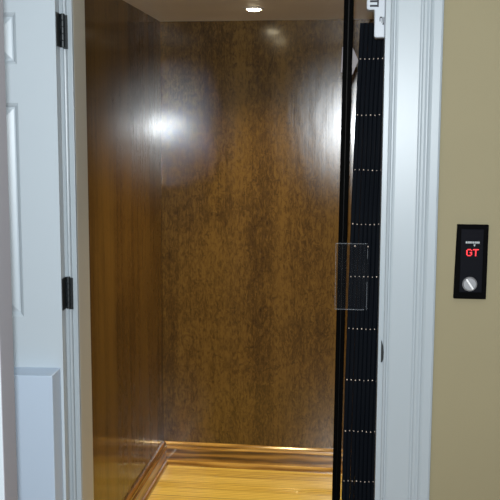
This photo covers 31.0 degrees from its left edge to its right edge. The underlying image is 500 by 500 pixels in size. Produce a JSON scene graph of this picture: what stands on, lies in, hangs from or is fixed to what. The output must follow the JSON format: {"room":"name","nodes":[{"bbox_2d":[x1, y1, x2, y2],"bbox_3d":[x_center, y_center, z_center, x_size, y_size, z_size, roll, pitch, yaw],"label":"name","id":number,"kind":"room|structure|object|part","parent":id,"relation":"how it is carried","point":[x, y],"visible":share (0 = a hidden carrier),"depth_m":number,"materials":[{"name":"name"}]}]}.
{"room":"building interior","nodes":[
{"label":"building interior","id":0,"kind":"room"},
{"bbox_2d":[84,0,163,499],"bbox_3d":[-0.519,0.087,3.592,0.020,2.130,1.462,1,7,7],"label":"wall","id":1,"kind":"structure","parent":0,"point":[123,49],"depth_m":3.61,"materials":[{"name":"brown wood"}]},
{"bbox_2d":[126,441,167,499],"bbox_3d":[-0.500,1.087,3.716,0.026,0.114,1.462,1,7,7],"label":"baseboard","id":2,"kind":"structure","parent":1,"relation":"attached to","point":[144,487],"depth_m":4.10,"materials":[{"name":"brown wood"}]},
{"bbox_3d":[-0.494,1.133,3.721,0.012,0.022,1.462,1,7,7],"label":"shoe moulding","id":3,"kind":"part","parent":2,"relation":"part of","materials":[{"name":"brown wood"}]},
{"bbox_2d":[148,465,341,499],"bbox_3d":[-0.030,1.167,3.678,1.013,0.030,1.482,1,7,7],"label":"floor","id":4,"kind":"structure","parent":0,"point":[176,482],"depth_m":4.17,"materials":[{"name":"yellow wood"}]},
{"bbox_2d":[123,0,371,21],"bbox_3d":[-0.021,-0.976,3.407,1.013,0.030,1.482,1,7,7],"label":"ceiling","id":5,"kind":"structure","parent":0,"point":[161,10],"depth_m":3.79,"materials":[{"name":"grey paint"}]},
{"bbox_2d":[243,7,263,11],"bbox_3d":[0.016,-0.995,3.729,0.088,0.012,0.088,1,7,7],"label":"recessed light","id":6,"kind":"object","parent":5,"relation":"in","point":[253,9],"visible":1,"depth_m":3.71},
{"bbox_2d":[332,0,383,499],"bbox_3d":[-0.071,0.177,2.857,1.038,2.116,0.111,1,7,7],"label":"gate","id":7,"kind":"object","parent":5,"relation":"hanging from","point":[360,388],"visible":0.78,"depth_m":2.76,"materials":[{"name":"black plastic"}]},
{"bbox_2d":[160,19,371,448],"bbox_3d":[0.064,0.004,4.262,1.013,2.130,0.020,1,7,7],"label":"wall","id":8,"kind":"structure","parent":0,"point":[251,110],"depth_m":4.25,"materials":[{"name":"brown wood"}]},
{"bbox_2d":[165,441,350,473],"bbox_3d":[0.057,1.007,4.366,0.973,0.114,0.026,1,7,7],"label":"baseboard","id":9,"kind":"structure","parent":8,"relation":"attached to","point":[194,454],"depth_m":4.37,"materials":[{"name":"brown wood"}]},
{"bbox_3d":[0.057,0.966,4.363,0.973,0.032,0.022,1,7,7],"label":"cap moulding","id":10,"kind":"part","parent":9,"relation":"part of","materials":[{"name":"brown wood"}]},
{"bbox_3d":[0.056,1.053,4.365,0.973,0.022,0.012,1,7,7],"label":"shoe moulding","id":11,"kind":"part","parent":9,"relation":"part of","materials":[{"name":"brown wood"}]},
{"bbox_2d":[429,0,499,499],"bbox_3d":[-0.326,0.038,2.711,3.900,2.450,0.125,1,7,7],"label":"wall","id":12,"kind":"structure","parent":0,"point":[465,430],"depth_m":2.53,"materials":[{"name":"beige paint"}]},
{"bbox_2d":[3,0,73,499],"bbox_3d":[-0.977,0.245,2.638,0.906,2.037,0.115,1,7,3],"label":"door","id":13,"kind":"structure","parent":12,"relation":"in","point":[42,293],"depth_m":2.58,"materials":[{"name":"white paint"}]},
{"bbox_3d":[-0.792,-0.596,2.544,0.278,0.144,0.036,1,7,3],"label":"panel","id":14,"kind":"part","parent":13,"relation":"part of","materials":[{"name":"white paint"}]},
{"bbox_3d":[-0.794,-0.114,2.605,0.278,0.615,0.036,1,7,3],"label":"panel","id":15,"kind":"part","parent":13,"relation":"part of","materials":[{"name":"white paint"}]},
{"bbox_2d":[59,0,93,499],"bbox_3d":[-0.586,0.153,2.745,0.156,2.212,0.150,1,7,7],"label":"door frame","id":16,"kind":"structure","parent":12,"relation":"attached to","point":[78,5],"depth_m":2.70,"materials":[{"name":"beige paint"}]},
{"bbox_2d":[374,0,443,499],"bbox_3d":[0.453,0.173,2.619,0.156,2.212,0.150,1,7,7],"label":"door frame","id":17,"kind":"structure","parent":12,"relation":"attached to","point":[417,26],"depth_m":2.53,"materials":[{"name":"white paint"}]},
{"bbox_2d":[367,0,384,38],"bbox_3d":[0.354,-0.680,2.535,0.052,0.165,0.046,1,7,7],"label":"box","id":18,"kind":"object","parent":17,"relation":"attached to","point":[376,6],"visible":0.99,"depth_m":2.52,"materials":[{"name":"white plastic"}]},
{"bbox_3d":[0.380,0.290,2.583,0.008,0.063,0.014,1,7,7],"label":"strike plate","id":19,"kind":"part","parent":17,"relation":"part of","materials":[{"name":"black metal"}]},
{"bbox_2d":[453,224,488,298],"bbox_3d":[0.618,0.034,2.515,0.090,0.210,0.029,1,7,7],"label":"station","id":20,"kind":"object","parent":12,"relation":"attached to","point":[471,253],"visible":1,"depth_m":2.51,"materials":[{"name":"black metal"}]},
{"bbox_3d":[0.614,0.095,2.516,0.041,0.041,0.008,1,7,7],"label":"key knob","id":21,"kind":"part","parent":20,"relation":"part of","materials":[{"name":"silver metal"}]},
{"bbox_3d":[0.618,0.031,2.512,0.062,0.178,0.003,1,7,7],"label":"panel","id":22,"kind":"part","parent":20,"relation":"part of","materials":[{"name":"black plastic"}]},
{"bbox_3d":[-0.536,1.477,1.215,3.900,0.030,3.570,1,7,7],"label":"floor","id":23,"kind":"structure","parent":0,"visible":0},
{"bbox_2d":[0,0,17,499],"bbox_3d":[-0.840,0.371,1.707,0.801,2.022,0.060,1,7,7],"label":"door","id":24,"kind":"structure","parent":23,"relation":"on","point":[8,459],"depth_m":1.62,"materials":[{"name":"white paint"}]},
{"bbox_3d":[-0.840,0.371,1.707,0.800,2.022,0.060,1,7,7],"label":"frame","id":25,"kind":"part","parent":24,"relation":"part of","materials":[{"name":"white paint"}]}
]}

